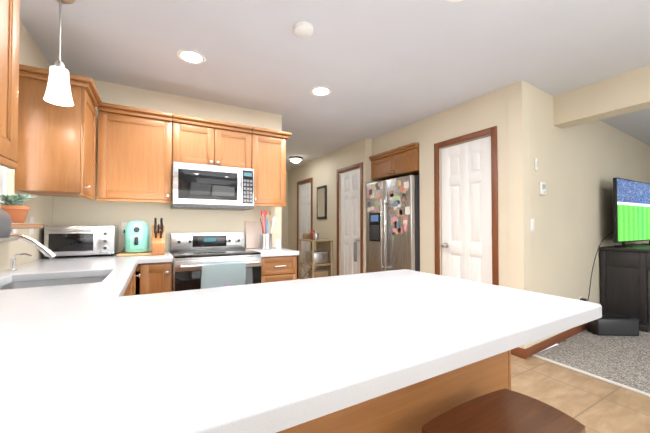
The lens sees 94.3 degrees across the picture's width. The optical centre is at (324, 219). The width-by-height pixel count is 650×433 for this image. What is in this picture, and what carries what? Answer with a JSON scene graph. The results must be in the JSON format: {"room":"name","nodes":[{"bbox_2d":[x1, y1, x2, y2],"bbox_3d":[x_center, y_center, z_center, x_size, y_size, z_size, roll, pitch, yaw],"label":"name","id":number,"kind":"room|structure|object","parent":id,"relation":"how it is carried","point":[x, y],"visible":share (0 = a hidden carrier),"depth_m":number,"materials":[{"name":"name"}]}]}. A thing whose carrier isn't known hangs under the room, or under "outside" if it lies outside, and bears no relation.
{"room":"kitchen","nodes":[
{"label":"kitchen","id":0,"kind":"room"},
{"bbox_2d":[0,20,52,270],"bbox_3d":[-0.768,-0.063,-0.288,0.120,2.440,6.575,1,-1,-29],"label":"wall","id":1,"kind":"structure","parent":0,"point":[40,211],"depth_m":2.02,"materials":[{"name":"paint"}]},
{"bbox_2d":[0,165,6,204],"bbox_3d":[-1.635,-0.425,1.333,0.044,0.880,0.940,1,-1,-29],"label":"kitchen window","id":2,"kind":"structure","parent":1,"relation":"in","point":[3,179],"depth_m":1.71,"materials":[{"name":"white glass"}]},
{"bbox_2d":[0,0,19,168],"bbox_3d":[-0.981,-0.570,0.613,0.375,0.779,0.930,1,-1,-29],"label":"upper cabinet","id":3,"kind":"object","parent":1,"relation":"attached to","point":[9,45],"visible":1,"depth_m":0.99,"materials":[{"name":"brown wood"}]},
{"bbox_2d":[12,223,17,233],"bbox_3d":[-1.877,0.054,1.829,0.009,0.118,0.075,1,-1,-29],"label":"outlet","id":4,"kind":"object","parent":1,"relation":"attached to","point":[14,231],"visible":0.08,"depth_m":1.82,"materials":[{"name":"white plastic"}]},
{"bbox_2d":[12,224,43,228],"bbox_3d":[-1.544,0.031,1.377,0.148,0.026,1.000,1,-1,-29],"label":"window sill","id":5,"kind":"structure","parent":1,"relation":"attached to","point":[22,226],"depth_m":1.60,"materials":[{"name":"brown wood"}]},
{"bbox_2d":[0,193,35,222],"bbox_3d":[-1.666,-0.062,1.619,0.164,0.160,0.140,1,-1,-29],"label":"plants","id":6,"kind":"object","parent":5,"relation":"on","point":[14,209],"visible":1,"depth_m":1.60,"materials":[{"name":"brown ceramic"}]},
{"bbox_2d":[29,217,33,233],"bbox_3d":[-2.014,0.038,2.073,0.009,0.118,0.075,1,-1,-29],"label":"outlet","id":7,"kind":"object","parent":1,"relation":"attached to","point":[31,221],"visible":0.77,"depth_m":2.06,"materials":[{"name":"white plastic"}]},
{"bbox_2d":[15,64,101,200],"bbox_3d":[-1.810,-0.545,2.094,0.375,0.779,0.485,1,-1,-29],"label":"upper cabinet","id":8,"kind":"object","parent":1,"relation":"attached to","point":[56,155],"visible":0.96,"depth_m":1.92,"materials":[{"name":"brown wood"}]},
{"bbox_2d":[53,80,281,252],"bbox_3d":[-1.412,-0.006,3.050,2.015,2.440,0.120,1,-1,-29],"label":"wall","id":9,"kind":"structure","parent":0,"point":[70,211],"depth_m":2.92,"materials":[{"name":"paint"}]},
{"bbox_2d":[121,222,128,234],"bbox_3d":[-1.807,0.081,2.740,0.075,0.115,0.028,1,-1,-29],"label":"outlet","id":10,"kind":"object","parent":9,"relation":"attached to","point":[123,225],"visible":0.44,"depth_m":2.74,"materials":[{"name":"white plastic"}]},
{"bbox_2d":[96,102,172,202],"bbox_3d":[-1.644,-0.535,2.643,0.531,0.779,0.375,1,-1,-29],"label":"upper cabinet","id":11,"kind":"object","parent":9,"relation":"attached to","point":[134,158],"visible":0.96,"depth_m":2.51,"materials":[{"name":"brown wood"}]},
{"bbox_2d":[172,114,252,168],"bbox_3d":[-1.104,-0.706,2.948,0.703,0.427,0.375,1,-1,-29],"label":"upper cabinet","id":12,"kind":"object","parent":9,"relation":"attached to","point":[196,140],"visible":0.81,"depth_m":2.80,"materials":[{"name":"brown wood"}]},
{"bbox_2d":[171,162,253,210],"bbox_3d":[-1.090,-0.296,2.917,0.699,0.385,0.431,1,-1,-29],"label":"over-the-range microwave","id":13,"kind":"object","parent":12,"relation":"attached to","point":[202,187],"visible":1,"depth_m":2.72,"materials":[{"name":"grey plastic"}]},
{"bbox_2d":[251,127,291,206],"bbox_3d":[-0.616,-0.526,3.218,0.410,0.779,0.375,1,-1,-29],"label":"upper cabinet","id":14,"kind":"object","parent":9,"relation":"attached to","point":[268,156],"visible":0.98,"depth_m":3.08,"materials":[{"name":"brown wood"}]},
{"bbox_2d":[281,170,287,248],"bbox_3d":[-1.473,0.057,6.756,1.740,2.440,0.120,1,-1,-29],"label":"wall","id":15,"kind":"structure","parent":0,"point":[284,227],"depth_m":7.00,"materials":[{"name":"paint"}]},
{"bbox_2d":[20,0,649,169],"bbox_3d":[2.255,-1.262,3.295,8.875,0.080,9.840,1,-1,-29],"label":"ceiling","id":16,"kind":"structure","parent":0,"point":[378,68],"depth_m":2.22,"materials":[{"name":"paint"}]},
{"bbox_2d":[43,0,75,105],"bbox_3d":[-1.466,-0.949,1.666,0.128,0.598,0.128,1,-1,-29],"label":"pendant light","id":17,"kind":"object","parent":16,"relation":"hanging from","point":[58,90],"visible":1,"depth_m":1.65,"materials":[{"name":"white glass"}]},
{"bbox_2d":[177,49,205,64],"bbox_3d":[-1.014,-1.234,2.291,0.204,0.005,0.204,1,-1,-29],"label":"recessed light","id":18,"kind":"object","parent":16,"relation":"in","point":[189,56],"visible":1,"depth_m":2.28,"materials":[{"name":"white glass"}]},
{"bbox_2d":[289,156,301,162],"bbox_3d":[-0.556,-1.130,5.731,0.260,0.098,0.260,1,-1,-29],"label":"light","id":19,"kind":"object","parent":16,"relation":"attached to","point":[295,159],"visible":1,"depth_m":5.65,"materials":[{"name":"white glass"}]},
{"bbox_2d":[294,21,313,37],"bbox_3d":[-0.138,-1.226,1.955,0.132,0.034,0.132,1,-1,-29],"label":"smoke detector","id":20,"kind":"object","parent":16,"relation":"attached to","point":[303,29],"visible":1,"depth_m":1.93,"materials":[{"name":"white plastic"}]},
{"bbox_2d":[310,87,331,95],"bbox_3d":[-0.038,-1.224,2.882,0.204,0.005,0.204,1,-1,-29],"label":"recessed light","id":21,"kind":"object","parent":16,"relation":"in","point":[320,91],"visible":1,"depth_m":2.88,"materials":[{"name":"white glass"}]},
{"bbox_2d":[288,80,531,348],"bbox_3d":[0.779,0.028,5.026,0.900,2.440,5.100,1,-1,-29],"label":"wall","id":22,"kind":"structure","parent":0,"point":[486,111],"depth_m":3.55,"materials":[{"name":"paint"}]},
{"bbox_2d":[297,178,312,278],"bbox_3d":[-0.377,0.220,6.273,0.136,2.097,0.734,1,-1,-29],"label":"door frame","id":23,"kind":"structure","parent":22,"relation":"attached to","point":[305,181],"depth_m":6.51,"materials":[{"name":"brown wood"}]},
{"bbox_2d":[300,182,310,278],"bbox_3d":[-0.422,0.252,6.247,0.116,2.020,0.586,1,-1,-29],"label":"hall door","id":24,"kind":"structure","parent":22,"relation":"in","point":[305,207],"depth_m":6.27,"materials":[{"name":"white paint"}]},
{"bbox_2d":[317,185,326,218],"bbox_3d":[-0.065,-0.318,5.591,0.022,0.610,0.360,1,-1,-29],"label":"mirror","id":25,"kind":"object","parent":22,"relation":"attached to","point":[321,202],"visible":0.94,"depth_m":5.54,"materials":[{"name":"brown wood"}]},
{"bbox_2d":[340,168,359,274],"bbox_3d":[0.389,0.228,4.798,0.116,2.020,0.586,1,-1,-29],"label":"hall door","id":26,"kind":"structure","parent":22,"relation":"in","point":[350,220],"depth_m":4.81,"materials":[{"name":"white paint"},{"name":"metal"}]},
{"bbox_2d":[337,162,362,275],"bbox_3d":[0.434,0.196,4.824,0.136,2.097,0.734,1,-1,-29],"label":"door frame","id":27,"kind":"structure","parent":22,"relation":"attached to","point":[358,165],"depth_m":4.52,"materials":[{"name":"brown wood"}]},
{"bbox_2d":[369,142,418,180],"bbox_3d":[1.160,-0.767,4.230,0.665,0.342,0.915,1,-1,-29],"label":"upper cabinet","id":28,"kind":"object","parent":22,"relation":"attached to","point":[402,161],"visible":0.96,"depth_m":4.02,"materials":[{"name":"brown wood"}]},
{"bbox_2d":[441,136,491,283],"bbox_3d":[1.449,0.200,3.150,0.116,2.020,0.586,1,-1,-29],"label":"pantry door","id":29,"kind":"structure","parent":22,"relation":"in","point":[466,244],"depth_m":3.13,"materials":[{"name":"white paint"}]},
{"bbox_2d":[434,126,498,285],"bbox_3d":[1.494,0.168,3.175,0.136,2.097,0.734,1,-1,-29],"label":"door frame","id":30,"kind":"structure","parent":22,"relation":"attached to","point":[492,131],"depth_m":2.90,"materials":[{"name":"brown wood"}]},
{"bbox_2d":[508,80,649,348],"bbox_3d":[3.946,0.012,4.104,5.300,2.440,0.120,1,-1,-32],"label":"wall","id":31,"kind":"structure","parent":0,"point":[581,167],"depth_m":3.10,"materials":[{"name":"paint"}]},
{"bbox_2d":[531,219,534,231],"bbox_3d":[1.872,0.049,2.718,0.075,0.118,0.012,1,-1,-29],"label":"light switch","id":32,"kind":"object","parent":31,"relation":"attached to","point":[532,225],"visible":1,"depth_m":2.72,"materials":[{"name":"white plastic"}]},
{"bbox_2d":[535,158,537,170],"bbox_3d":[1.942,-0.508,2.768,0.035,0.115,0.014,1,-1,-32],"label":"light switch","id":33,"kind":"object","parent":31,"relation":"attached to","point":[536,164],"visible":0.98,"depth_m":2.76,"materials":[{"name":"white plastic"}]},
{"bbox_2d":[539,182,545,194],"bbox_3d":[2.037,-0.290,2.819,0.095,0.120,0.025,1,-1,-29],"label":"thermostat","id":34,"kind":"object","parent":31,"relation":"attached to","point":[542,188],"visible":1,"depth_m":2.80,"materials":[{"name":"white plastic"}]},
{"bbox_2d":[511,323,586,358],"bbox_3d":[3.870,1.187,3.956,5.058,0.085,0.276,1,-1,-29],"label":"baseboard","id":35,"kind":"structure","parent":31,"relation":"attached to","point":[535,348],"depth_m":2.81,"materials":[{"name":"brown wood"}]},
{"bbox_2d":[511,354,649,432],"bbox_3d":[0.811,1.203,0.643,3.805,0.060,6.455,1,-1,-29],"label":"floor","id":36,"kind":"structure","parent":0,"point":[592,404],"depth_m":2.04,"materials":[{"name":"beige tile"}]},
{"bbox_2d":[11,271,134,295],"bbox_3d":[-1.248,0.750,1.319,0.620,0.870,0.963,1,-1,-29],"label":"base cabinet","id":37,"kind":"object","parent":36,"relation":"on","point":[130,289],"depth_m":1.85,"materials":[{"name":"brown wood"}]},
{"bbox_2d":[135,269,138,294],"bbox_3d":[-1.553,0.759,1.864,0.620,0.870,0.529,1,-1,-29],"label":"base cabinet","id":38,"kind":"object","parent":36,"relation":"on","point":[135,269],"depth_m":2.20,"materials":[{"name":"brown wood"}]},
{"bbox_2d":[136,262,171,294],"bbox_3d":[-1.723,0.768,2.417,0.864,0.870,0.654,1,-1,-29],"label":"base cabinet","id":39,"kind":"object","parent":36,"relation":"on","point":[155,278],"visible":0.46,"depth_m":2.33,"materials":[{"name":"brown wood"}]},
{"bbox_2d":[170,232,261,291],"bbox_3d":[-1.006,0.667,2.751,0.699,1.085,0.738,1,-1,-29],"label":"range","id":40,"kind":"object","parent":36,"relation":"on","point":[191,253],"visible":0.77,"depth_m":2.63,"materials":[{"name":"silver metal"}]},
{"bbox_2d":[200,261,245,288],"bbox_3d":[-0.822,0.503,2.445,0.352,0.312,0.052,1,-1,-29],"label":"towel","id":41,"kind":"object","parent":40,"relation":"hanging from","point":[215,275],"visible":0.69,"depth_m":2.43,"materials":[{"name":"teal"}]},
{"bbox_2d":[261,255,296,282],"bbox_3d":[-0.569,0.779,3.063,0.360,0.870,0.654,1,-1,-29],"label":"base cabinet","id":42,"kind":"object","parent":36,"relation":"on","point":[277,268],"visible":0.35,"depth_m":2.81,"materials":[{"name":"brown wood"}]},
{"bbox_2d":[422,389,584,432],"bbox_3d":[0.494,0.874,0.830,0.445,0.604,0.248,1,-1,-29],"label":"stool","id":43,"kind":"object","parent":36,"relation":"on","point":[504,411],"visible":1,"depth_m":0.88,"materials":[{"name":"brown wood"}]},
{"bbox_2d":[532,354,649,396],"bbox_3d":[2.946,1.169,0.718,0.035,0.012,4.500,1,-1,-29],"label":"trim strip","id":44,"kind":"object","parent":36,"relation":"on","point":[599,377],"visible":0.96,"depth_m":2.29,"materials":[{"name":"silver metal"}]},
{"bbox_3d":[-0.295,0.744,0.980,1.953,0.870,0.609,1,-1,-29],"label":"base cabinet","id":45,"kind":"object","parent":36,"relation":"on","visible":0},
{"bbox_2d":[0,253,139,432],"bbox_3d":[-1.279,0.295,1.396,0.633,0.038,2.883,1,-1,-29],"label":"countertop","id":46,"kind":"structure","parent":45,"relation":"on","point":[45,332],"depth_m":0.75,"materials":[{"name":"white stone"}]},
{"bbox_2d":[0,205,18,242],"bbox_3d":[-0.991,0.099,0.649,0.371,0.326,0.333,0,-1,-23],"label":"coffee maker","id":47,"kind":"object","parent":46,"relation":"on","point":[5,225],"visible":1,"depth_m":0.82,"materials":[{"name":"grey plastic"}]},
{"bbox_2d":[8,253,31,270],"bbox_3d":[-1.696,0.233,1.678,0.096,0.092,0.038,1,-1,-29],"label":"soap dispenser","id":48,"kind":"object","parent":46,"relation":"on","point":[13,263],"visible":1,"depth_m":1.66,"materials":[{"name":"silver metal"}]},
{"bbox_2d":[10,233,55,258],"bbox_3d":[-1.385,0.167,1.324,0.294,0.212,0.154,1,-1,-29],"label":"faucet","id":49,"kind":"object","parent":46,"relation":"on","point":[46,251],"visible":0.83,"depth_m":1.40,"materials":[{"name":"silver metal"}]},
{"bbox_2d":[0,276,106,289],"bbox_3d":[-1.288,0.421,1.427,0.437,0.208,0.482,1,-1,-29],"label":"undermount sink","id":50,"kind":"object","parent":46,"relation":"in","point":[43,283],"depth_m":1.61,"materials":[{"name":"metal"}]},
{"bbox_2d":[44,225,118,258],"bbox_3d":[-1.942,0.169,2.431,0.430,0.245,0.347,1,-1,-29],"label":"toaster oven","id":51,"kind":"object","parent":46,"relation":"on","point":[77,240],"visible":0.96,"depth_m":2.31,"materials":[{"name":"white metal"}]},
{"bbox_2d":[117,251,151,255],"bbox_3d":[-1.605,0.287,2.575,0.260,0.014,0.300,1,-1,-29],"label":"cutting board","id":52,"kind":"object","parent":46,"relation":"on","point":[133,254],"visible":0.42,"depth_m":2.49,"materials":[{"name":"beige wood"}]},
{"bbox_2d":[124,220,149,252],"bbox_3d":[-1.595,0.140,2.559,0.184,0.275,0.227,1,-1,-29],"label":"toaster","id":53,"kind":"object","parent":52,"relation":"on","point":[137,237],"visible":1,"depth_m":2.50,"materials":[{"name":"teal plastic"}]},
{"bbox_2d":[140,251,172,263],"bbox_3d":[-1.439,0.315,2.595,0.206,0.038,0.633,1,-1,-29],"label":"countertop","id":54,"kind":"structure","parent":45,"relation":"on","point":[167,257],"depth_m":2.34,"materials":[{"name":"white stone"}]},
{"bbox_2d":[152,218,164,254],"bbox_3d":[-1.420,0.138,2.569,0.095,0.311,0.217,1,-1,-29],"label":"knife block","id":55,"kind":"object","parent":54,"relation":"on","point":[158,239],"visible":1,"depth_m":2.52,"materials":[{"name":"brown wood"}]},
{"bbox_2d":[245,247,298,256],"bbox_3d":[-0.567,0.324,3.084,0.380,0.038,0.633,1,-1,-29],"label":"countertop","id":56,"kind":"structure","parent":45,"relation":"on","point":[264,252],"depth_m":2.86,"materials":[{"name":"white stone"}]},
{"bbox_2d":[245,221,272,247],"bbox_3d":[-0.727,0.162,3.322,0.300,0.293,0.079,1,-1,-29],"label":"cutting board","id":57,"kind":"object","parent":56,"relation":"on","point":[253,230],"visible":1,"depth_m":3.29,"materials":[{"name":"beige"}]},
{"bbox_2d":[260,210,276,248],"bbox_3d":[-0.607,0.100,3.165,0.180,0.408,0.188,1,-1,-29],"label":"utensil crock","id":58,"kind":"object","parent":56,"relation":"on","point":[266,240],"visible":0.98,"depth_m":3.12,"materials":[{"name":"silver metal"}]},
{"bbox_2d":[275,239,280,248],"bbox_3d":[-0.492,0.256,3.176,0.060,0.097,0.059,1,-1,-29],"label":"jar","id":59,"kind":"object","parent":56,"relation":"on","point":[278,244],"visible":0.98,"depth_m":3.15,"materials":[{"name":"white ceramic"}]},
{"bbox_2d":[44,269,601,432],"bbox_3d":[0.093,0.289,1.017,1.338,0.038,0.880,1,-1,-29],"label":"countertop","id":60,"kind":"structure","parent":45,"relation":"on","point":[105,355],"depth_m":0.64,"materials":[{"name":"white stone"}]},
{"bbox_2d":[276,350,510,432],"bbox_3d":[-0.269,0.744,0.952,1.971,0.870,0.575,1,-1,-29],"label":"panel","id":61,"kind":"object","parent":45,"relation":"attached to","point":[414,408],"visible":0.04,"depth_m":0.94,"materials":[{"name":"brown wood"}]},
{"bbox_2d":[535,329,649,393],"bbox_3d":[4.962,1.226,2.189,4.950,0.068,5.100,1,-1,-29],"label":"floor carpet","id":62,"kind":"object","parent":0,"point":[624,360],"visible":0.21,"depth_m":2.65,"materials":[{"name":"grey carpet"}]},
{"bbox_2d":[587,315,638,335],"bbox_3d":[3.047,1.118,3.193,0.425,0.175,0.142,0,-1,3],"label":"soundbar","id":63,"kind":"object","parent":62,"relation":"on","point":[611,325],"visible":0.9,"depth_m":3.13,"materials":[{"name":"black plastic"}]},
{"bbox_2d":[599,243,649,331],"bbox_3d":[3.903,0.776,3.736,1.319,0.900,0.477,1,-1,-29],"label":"tv stand","id":64,"kind":"object","parent":62,"relation":"on","point":[624,281],"visible":0.83,"depth_m":3.39,"materials":[{"name":"black wood"}]},
{"bbox_2d":[613,178,649,246],"bbox_3d":[3.911,-0.078,3.784,1.300,0.805,0.170,1,-1,-29],"label":"flat-screen tv","id":65,"kind":"object","parent":64,"relation":"on","point":[631,210],"visible":1,"depth_m":3.64,"materials":[{"name":"black plastic"}]},
{"bbox_2d":[587,232,612,300],"bbox_3d":[3.100,0.599,3.405,0.711,0.925,0.051,1,-1,-29],"label":"cord","id":66,"kind":"object","parent":65,"relation":"attached to","point":[593,265],"visible":0.83,"depth_m":3.35,"materials":[{"name":"black plastic"}]},
{"bbox_2d":[553,65,649,128],"bbox_3d":[3.460,-1.115,1.073,0.200,0.290,4.550,1,-1,-29],"label":"header beam","id":67,"kind":"structure","parent":0,"point":[625,93],"depth_m":2.67,"materials":[{"name":"paint"}]},
{"bbox_3d":[0.048,1.273,4.734,2.440,0.060,5.100,1,-1,-29],"label":"floor","id":68,"kind":"structure","parent":0,"visible":0},
{"bbox_2d":[299,231,332,278],"bbox_3d":[-0.172,0.723,5.370,0.398,1.061,0.560,1,-1,-29],"label":"cart","id":69,"kind":"object","parent":68,"relation":"on","point":[317,258],"visible":0.83,"depth_m":5.22,"materials":[{"name":"brown wood"}]},
{"bbox_2d":[366,175,419,272],"bbox_3d":[1.130,0.349,4.197,0.852,1.770,0.905,1,-1,-29],"label":"refrigerator","id":70,"kind":"object","parent":68,"relation":"on","point":[393,224],"visible":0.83,"depth_m":3.91,"materials":[{"name":"grey metal"}]}
]}

